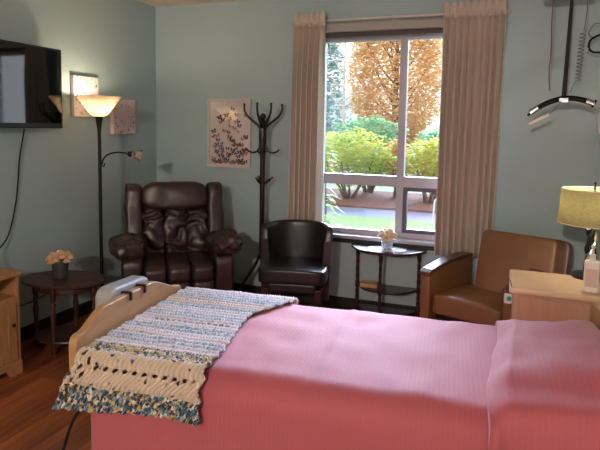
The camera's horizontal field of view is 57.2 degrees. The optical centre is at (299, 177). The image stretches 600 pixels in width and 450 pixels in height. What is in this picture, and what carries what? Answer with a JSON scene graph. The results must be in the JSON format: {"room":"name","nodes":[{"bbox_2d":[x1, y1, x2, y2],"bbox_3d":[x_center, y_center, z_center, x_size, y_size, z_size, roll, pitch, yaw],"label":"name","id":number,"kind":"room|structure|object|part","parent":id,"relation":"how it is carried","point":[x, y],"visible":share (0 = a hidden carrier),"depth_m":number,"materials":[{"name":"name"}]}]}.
{"room":"care facility","nodes":[
{"label":"care facility","id":0,"kind":"room"},
{"bbox_2d":[0,0,156,327],"bbox_3d":[-2.871,0.046,1.373,0.200,2.560,8.500,3,6,21],"label":"wall","id":1,"kind":"structure","parent":0,"point":[113,42],"depth_m":4.16,"materials":[{"name":"paint"}]},
{"bbox_2d":[0,39,62,127],"bbox_3d":[-1.895,-0.585,3.426,0.105,0.545,0.990,3,6,21],"label":"television","id":2,"kind":"object","parent":1,"relation":"attached to","point":[30,75],"visible":1,"depth_m":3.60,"materials":[{"name":"black plastic"}]},
{"bbox_2d":[0,129,24,247],"bbox_3d":[-1.882,0.110,3.433,0.084,0.825,0.550,1,5,1],"label":"cable","id":3,"kind":"object","parent":2,"relation":"hanging from","point":[24,129],"visible":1,"depth_m":3.66,"materials":[{"name":"black rubber"}]},
{"bbox_2d":[20,300,91,342],"bbox_3d":[-2.794,1.276,1.442,0.014,0.100,8.086,3,6,21],"label":"baseboard","id":4,"kind":"structure","parent":1,"relation":"attached to","point":[26,332],"depth_m":4.07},
{"bbox_2d":[70,75,97,116],"bbox_3d":[-1.641,-0.619,4.196,0.036,0.305,0.260,3,6,21],"label":"print","id":5,"kind":"object","parent":1,"relation":"attached to","point":[79,85],"visible":0.62,"depth_m":4.13},
{"bbox_2d":[110,100,134,133],"bbox_3d":[-1.487,-0.510,4.619,0.036,0.285,0.280,3,6,21],"label":"print","id":6,"kind":"object","parent":1,"relation":"attached to","point":[122,116],"visible":0.94,"depth_m":4.60},
{"bbox_2d":[0,303,345,449],"bbox_3d":[-0.481,1.495,0.581,5.365,0.100,8.500,3,6,21],"label":"floor","id":7,"kind":"structure","parent":0,"point":[28,421],"depth_m":2.89,"materials":[{"name":"brown wood"}]},
{"bbox_2d":[0,268,22,376],"bbox_3d":[-2.017,0.893,2.891,0.412,0.622,1.030,3,6,21],"label":"tv cabinet","id":8,"kind":"object","parent":7,"relation":"on","point":[11,363],"visible":1,"depth_m":3.24,"materials":[{"name":"brown wood"}]},
{"bbox_3d":[-1.773,0.928,3.055,0.020,0.345,0.468,3,6,21],"label":"door","id":9,"kind":"part","parent":8,"relation":"part of","materials":[{"name":"brown wood"}]},
{"bbox_2d":[21,270,105,355],"bbox_3d":[-1.577,0.903,3.690,0.575,0.470,0.414,2,5,13],"label":"side table","id":10,"kind":"object","parent":7,"relation":"on","point":[77,282],"visible":0.8,"depth_m":3.62,"materials":[{"name":"brown wood"}]},
{"bbox_3d":[-1.779,0.911,3.707,0.040,0.445,0.039,2,5,13],"label":"leg","id":11,"kind":"part","parent":10,"relation":"part of","materials":[{"name":"brown wood"}]},
{"bbox_3d":[-1.590,0.929,3.546,0.040,0.445,0.039,2,5,13],"label":"leg","id":12,"kind":"part","parent":10,"relation":"part of","materials":[{"name":"brown wood"}]},
{"bbox_2d":[35,325,82,344],"bbox_3d":[-1.580,1.055,3.704,0.400,0.016,0.320,2,5,13],"label":"shelf","id":13,"kind":"object","parent":10,"relation":"attached to","point":[63,332],"depth_m":3.68,"materials":[{"name":"brown wood"}]},
{"bbox_2d":[45,250,73,278],"bbox_3d":[-1.595,0.577,3.668,0.183,0.183,0.188,3,6,21],"label":"flower pot","id":14,"kind":"object","parent":10,"relation":"on","point":[60,265],"visible":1,"depth_m":3.63,"materials":[{"name":"grey ceramic"}]},
{"bbox_3d":[-1.600,0.616,3.674,0.109,0.103,0.109,3,6,21],"label":"pot","id":15,"kind":"part","parent":14,"relation":"part of","materials":[{"name":"grey ceramic"}]},
{"bbox_3d":[-1.564,0.902,3.837,0.040,0.445,0.039,2,5,13],"label":"leg","id":16,"kind":"part","parent":10,"relation":"part of","materials":[{"name":"brown wood"}]},
{"bbox_3d":[-1.376,0.920,3.675,0.040,0.445,0.039,2,5,13],"label":"leg","id":17,"kind":"part","parent":10,"relation":"part of","materials":[{"name":"brown wood"}]},
{"bbox_2d":[62,411,80,449],"bbox_3d":[-0.825,1.118,2.066,0.191,0.364,0.573,-1,6,-22],"label":"power cord","id":18,"kind":"object","parent":7,"relation":"on","point":[77,412],"visible":0.55,"depth_m":2.25,"materials":[{"name":"black rubber"}]},
{"bbox_2d":[76,95,142,322],"bbox_3d":[-1.434,0.247,4.151,0.452,1.696,0.313,-4,7,-41],"label":"floor lamp","id":19,"kind":"object","parent":7,"relation":"on","point":[97,106],"visible":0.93,"depth_m":4.04,"materials":[{"name":"black metal"}]},
{"bbox_3d":[-1.475,-0.522,4.034,0.311,0.145,0.311,3,6,21],"label":"lamp shade","id":20,"kind":"part","parent":19,"relation":"part of","materials":[{"name":"white glass"}]},
{"bbox_3d":[-1.382,-0.136,4.105,0.194,0.118,0.016,-1,6,-19],"label":"reading arm","id":21,"kind":"part","parent":19,"relation":"part of","materials":[{"name":"black metal"}]},
{"bbox_3d":[-1.234,-0.170,4.154,0.076,0.103,0.103,10,2,-22],"label":"lamp shade","id":22,"kind":"part","parent":19,"relation":"part of","materials":[{"name":"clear glass"}]},
{"bbox_2d":[109,181,242,290],"bbox_3d":[-0.968,0.563,4.287,0.980,1.038,0.775,-1,5,-16],"label":"recliner","id":23,"kind":"object","parent":7,"relation":"on","point":[175,232],"visible":0.86,"depth_m":4.28,"materials":[{"name":"brown leather"}]},
{"bbox_3d":[-1.269,0.502,4.059,0.277,0.192,0.477,-1,5,-16],"label":"armrest","id":24,"kind":"part","parent":23,"relation":"part of","materials":[{"name":"brown leather"}]},
{"bbox_3d":[-1.281,0.784,4.220,0.161,0.507,0.687,-1,5,-16],"label":"arm panel","id":25,"kind":"part","parent":23,"relation":"part of","materials":[{"name":"brown leather"}]},
{"bbox_2d":[142,208,164,252],"bbox_3d":[-1.168,0.445,4.374,0.194,0.472,0.205,-1,5,-16],"label":"cushion","id":26,"kind":"object","parent":23,"relation":"on","point":[153,219],"depth_m":4.32,"materials":[{"name":"brown leather"}]},
{"bbox_2d":[163,210,187,254],"bbox_3d":[-1.002,0.435,4.422,0.204,0.477,0.210,-1,5,-16],"label":"cushion","id":27,"kind":"object","parent":23,"relation":"on","point":[175,222],"depth_m":4.36,"materials":[{"name":"brown leather"}]},
{"bbox_2d":[186,207,208,251],"bbox_3d":[-0.840,0.436,4.464,0.190,0.470,0.210,-1,5,-16],"label":"cushion","id":28,"kind":"object","parent":23,"relation":"on","point":[197,218],"depth_m":4.41,"materials":[{"name":"brown leather"}]},
{"bbox_3d":[-0.654,0.777,4.402,0.162,0.506,0.684,-1,5,-16],"label":"arm panel","id":29,"kind":"part","parent":23,"relation":"part of","materials":[{"name":"brown leather"}]},
{"bbox_3d":[-0.594,0.499,4.258,0.276,0.205,0.463,-1,5,-16],"label":"armrest","id":30,"kind":"part","parent":23,"relation":"part of","materials":[{"name":"brown leather"}]},
{"bbox_2d":[236,102,282,290],"bbox_3d":[-0.400,0.233,4.521,0.464,1.682,0.432,3,6,21],"label":"coat rack","id":31,"kind":"object","parent":7,"relation":"on","point":[262,149],"visible":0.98,"depth_m":4.50,"materials":[{"name":"black metal"}]},
{"bbox_3d":[-0.476,0.850,4.631,0.308,0.431,0.025,2,5,11],"label":"leg","id":32,"kind":"part","parent":31,"relation":"part of","materials":[{"name":"black metal"}]},
{"bbox_2d":[258,219,332,307],"bbox_3d":[-0.032,0.735,4.176,0.555,0.767,0.513,2,5,9],"label":"tub chair","id":33,"kind":"object","parent":7,"relation":"on","point":[296,253],"visible":0.98,"depth_m":4.16,"materials":[{"name":"black leather"}]},
{"bbox_3d":[-0.259,0.964,4.033,0.046,0.330,0.046,2,5,9],"label":"leg","id":34,"kind":"part","parent":33,"relation":"part of","materials":[{"name":"brown wood"}]},
{"bbox_3d":[-0.037,0.694,4.136,0.500,0.125,0.440,2,5,9],"label":"seat","id":35,"kind":"part","parent":33,"relation":"part of","materials":[{"name":"black leather"}]},
{"bbox_3d":[-0.037,0.790,4.155,0.360,0.080,0.340,2,5,9],"label":"seat rail","id":36,"kind":"part","parent":33,"relation":"part of","materials":[{"name":"black leather"}]},
{"bbox_3d":[0.126,0.976,3.973,0.046,0.330,0.046,2,5,9],"label":"leg","id":37,"kind":"part","parent":33,"relation":"part of","materials":[{"name":"brown wood"}]},
{"bbox_2d":[69,275,599,388],"bbox_3d":[0.164,0.913,2.432,2.240,0.740,0.915,2,5,15],"label":"hospital bed","id":38,"kind":"object","parent":7,"relation":"on","point":[118,302],"visible":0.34,"depth_m":2.54,"materials":[{"name":"brown wood"}]},
{"bbox_3d":[-0.807,0.691,2.681,0.040,0.303,0.915,2,5,15],"label":"footboard","id":39,"kind":"part","parent":38,"relation":"part of","materials":[{"name":"brown wood"}]},
{"bbox_2d":[91,303,599,449],"bbox_3d":[0.225,0.901,2.371,1.980,0.637,1.054,2,5,15],"label":"bedspread","id":40,"kind":"object","parent":38,"relation":"on","point":[292,377],"visible":0.86,"depth_m":2.05,"materials":[{"name":"pink fabric"}]},
{"bbox_2d":[52,286,298,425],"bbox_3d":[-0.495,0.780,2.594,0.731,0.240,1.047,2,5,15],"label":"throw","id":41,"kind":"object","parent":40,"relation":"on","point":[193,326],"visible":1,"depth_m":2.20,"materials":[{"name":"multicoloured fabric"}]},
{"bbox_2d":[486,319,599,449],"bbox_3d":[0.948,0.932,2.166,0.475,0.637,1.040,2,5,15],"label":"pillow","id":42,"kind":"object","parent":40,"relation":"on","point":[543,377],"depth_m":1.85,"materials":[{"name":"pink fabric"}]},
{"bbox_3d":[1.223,0.785,2.105,0.035,0.390,0.870,2,5,15],"label":"headboard","id":43,"kind":"part","parent":38,"relation":"part of","materials":[{"name":"brown wood"}]},
{"bbox_2d":[351,243,425,316],"bbox_3d":[0.659,0.836,4.285,0.599,0.568,0.258,3,6,21],"label":"round table","id":44,"kind":"object","parent":7,"relation":"on","point":[381,289],"visible":0.81,"depth_m":4.27,"materials":[{"name":"brown wood"}]},
{"bbox_3d":[0.463,0.827,4.460,0.032,0.548,0.031,3,6,21],"label":"leg","id":45,"kind":"part","parent":44,"relation":"part of","materials":[{"name":"brown wood"}]},
{"bbox_2d":[360,280,377,287],"bbox_3d":[0.547,0.844,4.359,0.130,0.030,0.100,3,6,17],"label":"book","id":46,"kind":"object","parent":44,"relation":"on","point":[364,283],"visible":0.94,"depth_m":4.32,"materials":[{"name":"orange paper"}]},
{"bbox_3d":[0.613,0.852,4.222,0.032,0.548,0.031,3,6,21],"label":"leg","id":47,"kind":"part","parent":44,"relation":"part of","materials":[{"name":"brown wood"}]},
{"bbox_2d":[357,302,415,315],"bbox_3d":[0.663,1.043,4.324,0.481,0.014,0.214,3,6,21],"label":"shelf","id":48,"kind":"object","parent":44,"relation":"attached to","point":[370,307],"depth_m":4.32,"materials":[{"name":"brown wood"}]},
{"bbox_2d":[357,282,416,294],"bbox_3d":[0.666,0.874,4.309,0.481,0.015,0.214,3,6,21],"label":"shelf","id":49,"kind":"object","parent":44,"relation":"attached to","point":[385,289],"depth_m":4.27,"materials":[{"name":"brown wood"}]},
{"bbox_2d":[368,246,406,251],"bbox_3d":[0.676,0.551,4.263,0.314,0.003,0.195,3,6,21],"label":"doily","id":50,"kind":"object","parent":44,"relation":"on","point":[378,248],"visible":0.71,"depth_m":4.24,"materials":[{"name":"fabric"}]},
{"bbox_2d":[377,228,397,249],"bbox_3d":[0.677,0.471,4.243,0.157,0.160,0.160,3,6,21],"label":"flower pot","id":51,"kind":"object","parent":50,"relation":"on","point":[387,237],"visible":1,"depth_m":4.21,"materials":[{"name":"beige plant"}]},
{"bbox_3d":[0.673,0.522,4.251,0.092,0.056,0.092,3,6,21],"label":"pot","id":52,"kind":"part","parent":51,"relation":"part of","materials":[{"name":"clear glass"}]},
{"bbox_3d":[0.921,0.851,4.286,0.032,0.548,0.031,3,6,21],"label":"leg","id":53,"kind":"part","parent":44,"relation":"part of","materials":[{"name":"brown wood"}]},
{"bbox_2d":[419,230,572,325],"bbox_3d":[1.258,0.783,3.565,0.742,0.828,0.638,6,7,44],"label":"armchair","id":54,"kind":"object","parent":7,"relation":"on","point":[447,290],"visible":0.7,"depth_m":3.56,"materials":[{"name":"brown leather"}]},
{"bbox_3d":[1.011,0.869,3.794,0.070,0.605,0.600,6,7,44],"label":"arm","id":55,"kind":"part","parent":54,"relation":"part of","materials":[{"name":"brown leather"}]},
{"bbox_3d":[1.180,0.819,3.565,0.475,0.156,0.503,6,7,44],"label":"seat","id":56,"kind":"part","parent":54,"relation":"part of","materials":[{"name":"brown leather"}]},
{"bbox_3d":[1.408,0.911,3.415,0.070,0.605,0.600,6,7,44],"label":"arm","id":57,"kind":"part","parent":54,"relation":"part of","materials":[{"name":"brown leather"}]},
{"bbox_3d":[1.429,0.582,3.619,0.500,0.432,0.220,6,7,44],"label":"backrest","id":58,"kind":"part","parent":54,"relation":"part of","materials":[{"name":"brown leather"}]},
{"bbox_2d":[504,269,599,321],"bbox_3d":[1.391,0.886,2.861,0.642,0.756,0.414,3,6,21],"label":"nightstand","id":59,"kind":"object","parent":7,"relation":"on","point":[536,296],"depth_m":2.75,"materials":[{"name":"brown wood"}]},
{"bbox_3d":[1.048,0.570,2.764,0.039,0.122,0.041,3,6,21],"label":"call button","id":60,"kind":"part","parent":59,"relation":"part of","materials":[{"name":"white plastic"}]},
{"bbox_3d":[1.348,0.708,2.691,0.520,0.190,0.014,3,6,21],"label":"drawer","id":61,"kind":"part","parent":59,"relation":"part of","materials":[{"name":"brown wood"}]},
{"bbox_2d":[557,182,599,281],"bbox_3d":[1.561,0.280,2.939,0.342,0.518,0.342,3,6,21],"label":"table lamp","id":62,"kind":"object","parent":59,"relation":"on","point":[579,206],"visible":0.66,"depth_m":2.86,"materials":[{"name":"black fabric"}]},
{"bbox_3d":[1.563,0.154,2.927,0.339,0.180,0.339,3,6,21],"label":"lamp shade","id":63,"kind":"part","parent":62,"relation":"part of","materials":[{"name":"fabric"}]},
{"bbox_3d":[1.559,0.394,2.949,0.062,0.247,0.067,3,6,21],"label":"twisted stem","id":64,"kind":"part","parent":62,"relation":"part of","materials":[{"name":"black plastic"}]},
{"bbox_3d":[1.559,0.394,2.948,0.063,0.250,0.065,3,6,21],"label":"twisted stem","id":65,"kind":"part","parent":62,"relation":"part of","materials":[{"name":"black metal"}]},
{"bbox_3d":[1.560,0.394,2.950,0.059,0.251,0.065,1,5,4],"label":"twisted stem","id":66,"kind":"part","parent":62,"relation":"part of","materials":[{"name":"black plastic"}]},
{"bbox_2d":[583,245,599,292],"bbox_3d":[1.423,0.445,2.681,0.070,0.232,0.061,4,6,31],"label":"lotion bottle","id":67,"kind":"object","parent":59,"relation":"on","point":[591,277],"visible":1,"depth_m":2.67,"materials":[{"name":"white plastic"}]},
{"bbox_2d":[137,0,244,6],"bbox_3d":[-0.436,-1.153,0.337,5.365,0.100,8.500,3,6,21],"label":"ceiling","id":68,"kind":"structure","parent":0,"point":[156,3],"depth_m":4.77,"materials":[{"name":"paint"}]},
{"bbox_2d":[527,0,596,124],"bbox_3d":[1.708,-0.849,3.538,1.600,1.024,0.160,3,6,21],"label":"lift","id":69,"kind":"object","parent":68,"relation":"hanging from","point":[563,98],"visible":1,"depth_m":3.54,"materials":[{"name":"black plastic"}]},
{"bbox_3d":[1.642,-0.882,3.592,0.017,0.620,0.007,3,6,21],"label":"pull cord","id":70,"kind":"part","parent":69,"relation":"part of","materials":[{"name":"fabric"}]},
{"bbox_3d":[1.779,-0.866,3.507,0.078,0.641,0.042,3,6,21],"label":"coiled cord","id":71,"kind":"part","parent":69,"relation":"part of","materials":[{"name":"grey plastic"}]},
{"bbox_2d":[155,0,599,306],"bbox_3d":[1.022,-0.161,4.322,4.965,2.560,0.200,3,6,21],"label":"wall","id":72,"kind":"structure","parent":0,"point":[233,49],"depth_m":4.48,"materials":[{"name":"paint"}]},
{"bbox_2d":[207,99,251,168],"bbox_3d":[-0.621,-0.388,4.809,0.425,0.600,0.028,3,6,21],"label":"framed print","id":73,"kind":"object","parent":72,"relation":"attached to","point":[229,130],"visible":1,"depth_m":4.81,"materials":[{"name":"paper"}]},
{"bbox_2d":[166,279,419,316],"bbox_3d":[0.963,1.072,4.335,4.965,0.100,0.014,3,6,21],"label":"baseboard","id":74,"kind":"structure","parent":72,"relation":"attached to","point":[339,302],"depth_m":4.60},
{"bbox_2d":[322,33,442,240],"bbox_3d":[0.813,-0.327,4.363,1.360,1.625,0.065,3,6,21],"label":"window","id":75,"kind":"structure","parent":72,"relation":"in","point":[403,184],"depth_m":4.37,"materials":[{"name":"plastic"}]},
{"bbox_3d":[1.120,0.272,4.302,0.625,0.365,0.055,3,6,21],"label":"sash","id":76,"kind":"part","parent":75,"relation":"part of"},
{"bbox_2d":[332,237,433,250],"bbox_3d":[0.768,0.534,4.361,1.400,0.036,0.020,3,6,21],"label":"trim","id":77,"kind":"structure","parent":72,"relation":"attached to","point":[431,248],"depth_m":4.41,"materials":[{"name":"black wood"}]},
{"bbox_2d":[325,18,442,37],"bbox_3d":[0.789,-1.143,4.187,1.320,0.108,0.058,3,6,21],"label":"roller blind","id":78,"kind":"object","parent":72,"relation":"attached to","point":[430,25],"visible":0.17,"depth_m":4.21,"materials":[{"name":"beige fabric"}]},
{"bbox_2d":[333,232,434,246],"bbox_3d":[0.774,0.500,4.374,1.400,0.029,0.085,3,6,21],"label":"trim","id":79,"kind":"structure","parent":72,"relation":"attached to","point":[335,234],"depth_m":4.39,"materials":[{"name":"plastic"}]},
{"bbox_2d":[290,8,510,26],"bbox_3d":[0.716,-1.226,4.210,1.680,0.050,0.056,3,6,21],"label":"curtain rod","id":80,"kind":"object","parent":72,"relation":"attached to","point":[393,17],"visible":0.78,"depth_m":4.20,"materials":[{"name":"metal"}]},
{"bbox_2d":[288,11,325,221],"bbox_3d":[0.048,-0.336,4.449,0.298,1.951,0.151,3,6,21],"label":"curtain","id":81,"kind":"object","parent":80,"relation":"hanging from","point":[307,116],"visible":0.91,"depth_m":4.41,"materials":[{"name":"fabric"}]},
{"bbox_2d":[434,0,507,258],"bbox_3d":[1.230,-0.336,3.991,0.435,1.856,0.145,3,6,19],"label":"curtain","id":82,"kind":"object","parent":80,"relation":"hanging from","point":[474,33],"visible":0.97,"depth_m":3.98,"materials":[{"name":"fabric"}]},
{"bbox_2d":[585,23,599,53],"bbox_3d":[1.989,-0.936,3.676,0.166,0.221,0.149,1,5,1],"label":"cable","id":83,"kind":"object","parent":72,"relation":"hanging from","point":[598,35],"visible":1,"depth_m":3.65,"materials":[{"name":"black rubber"}]},
{"bbox_2d":[597,112,599,150],"bbox_3d":[2.097,-0.350,3.697,0.140,0.406,0.162,-2,6,-29],"label":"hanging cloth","id":84,"kind":"object","parent":72,"relation":"hanging from","point":[598,116],"visible":1,"depth_m":3.71,"materials":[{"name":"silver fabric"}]},
{"label":"outside","id":85,"kind":"structure","parent":0,"visible":0},
{"bbox_2d":[324,188,435,212],"bbox_3d":[-0.222,0.436,13.606,50.000,0.120,2.900,3,6,21],"label":"ground","id":86,"kind":"structure","parent":85,"point":[382,200],"depth_m":12.29,"materials":[{"name":"brown soil"}]},
{"bbox_2d":[326,126,396,198],"bbox_3d":[1.153,-0.343,12.749,2.401,1.715,0.954,3,6,21],"label":"shrub","id":87,"kind":"object","parent":86,"relation":"on","point":[358,158],"visible":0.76,"depth_m":12.54,"materials":[{"name":"green plant"}]},
{"bbox_2d":[332,114,409,192],"bbox_3d":[1.740,-0.591,13.882,2.139,2.006,0.959,3,6,21],"label":"shrub","id":88,"kind":"object","parent":86,"relation":"on","point":[367,126],"visible":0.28,"depth_m":13.72,"materials":[{"name":"green plant"}]},
{"bbox_2d":[383,139,412,197],"bbox_3d":[2.305,-0.220,13.014,0.751,1.424,0.683,3,6,21],"label":"shrub","id":89,"kind":"object","parent":86,"relation":"on","point":[393,172],"visible":0.26,"depth_m":12.94,"materials":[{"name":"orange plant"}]},
{"bbox_2d":[405,137,438,203],"bbox_3d":[2.849,-0.150,12.094,1.307,1.480,0.921,3,6,21],"label":"shrub","id":90,"kind":"object","parent":86,"relation":"on","point":[429,160],"visible":0.57,"depth_m":12.01,"materials":[{"name":"yellow plant"}]},
{"bbox_2d":[411,126,438,196],"bbox_3d":[3.289,-0.406,13.306,1.322,1.778,0.946,3,6,21],"label":"shrub","id":91,"kind":"object","parent":86,"relation":"on","point":[435,133],"visible":0.2,"depth_m":13.21,"materials":[{"name":"green plant"}]},
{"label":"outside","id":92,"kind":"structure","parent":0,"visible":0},
{"bbox_2d":[324,206,435,221],"bbox_3d":[-0.954,0.620,11.700,50.000,0.080,1.200,3,6,21],"label":"ground","id":93,"kind":"structure","parent":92,"point":[348,211],"depth_m":10.78,"materials":[{"name":"concrete"}]},
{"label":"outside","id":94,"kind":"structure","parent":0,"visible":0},
{"bbox_2d":[326,139,437,193],"bbox_3d":[18.519,-2.470,48.557,120.000,0.100,76.000,3,6,21],"label":"ground","id":95,"kind":"structure","parent":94,"point":[329,185],"depth_m":15.39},
{"bbox_2d":[326,43,354,146],"bbox_3d":[1.261,-5.133,26.967,3.416,8.600,3.626,3,6,21],"label":"conifer tree","id":96,"kind":"object","parent":95,"relation":"on","point":[330,67],"visible":0.23,"depth_m":26.75,"materials":[{"name":"green plant"}]},
{"bbox_2d":[326,91,363,149],"bbox_3d":[0.046,-4.733,44.699,9.600,4.500,6.800,3,6,21],"label":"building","id":97,"kind":"structure","parent":95,"relation":"on","point":[347,95],"depth_m":41.20,"materials":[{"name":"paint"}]},
{"bbox_2d":[331,119,362,143],"bbox_3d":[3.085,-2.526,34.050,2.929,2.244,2.262,3,6,21],"label":"tree","id":98,"kind":"object","parent":95,"relation":"on","point":[341,124],"visible":0.05,"depth_m":33.87,"materials":[{"name":"green plant"}]},
{"bbox_2d":[327,42,371,169],"bbox_3d":[1.868,-3.267,21.115,2.136,5.985,1.359,3,6,21],"label":"bare tree","id":99,"kind":"object","parent":95,"relation":"on","point":[363,44],"visible":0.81,"depth_m":21.11,"materials":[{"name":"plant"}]},
{"bbox_2d":[347,39,442,156],"bbox_3d":[4.016,-4.225,22.768,4.191,7.661,4.288,0,5,-11],"label":"tree","id":100,"kind":"object","parent":95,"relation":"on","point":[423,66],"visible":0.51,"depth_m":21.91,"materials":[{"name":"orange plant"}]},
{"bbox_2d":[391,117,426,150],"bbox_3d":[6.231,-2.579,32.838,2.860,2.710,2.230,3,6,21],"label":"tree","id":101,"kind":"object","parent":95,"relation":"on","point":[409,117],"visible":0.03,"depth_m":32.45,"materials":[{"name":"green plant"}]},
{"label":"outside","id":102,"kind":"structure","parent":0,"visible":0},
{"bbox_2d":[326,214,434,230],"bbox_3d":[-2.129,0.874,8.632,50.000,0.100,5.390,3,6,21],"label":"ground","id":103,"kind":"structure","parent":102,"point":[346,221],"depth_m":9.60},
{"bbox_2d":[324,150,343,225],"bbox_3d":[0.400,0.357,6.537,0.319,1.401,0.311,-1,6,-20],"label":"leafy plant","id":104,"kind":"object","parent":103,"relation":"on","point":[333,155],"visible":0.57,"depth_m":6.52,"materials":[{"name":"green plant"}]},
{"bbox_3d":[0.296,0.351,6.584,0.054,1.401,0.038,3,6,21],"label":"stem","id":105,"kind":"part","parent":104,"relation":"part of","materials":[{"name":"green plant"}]},
{"bbox_2d":[431,199,435,229],"bbox_3d":[2.155,0.628,8.038,0.463,0.643,0.024,3,6,21],"label":"stake","id":106,"kind":"object","parent":103,"relation":"on","point":[435,199],"visible":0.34,"depth_m":8.09,"materials":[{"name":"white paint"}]}
]}

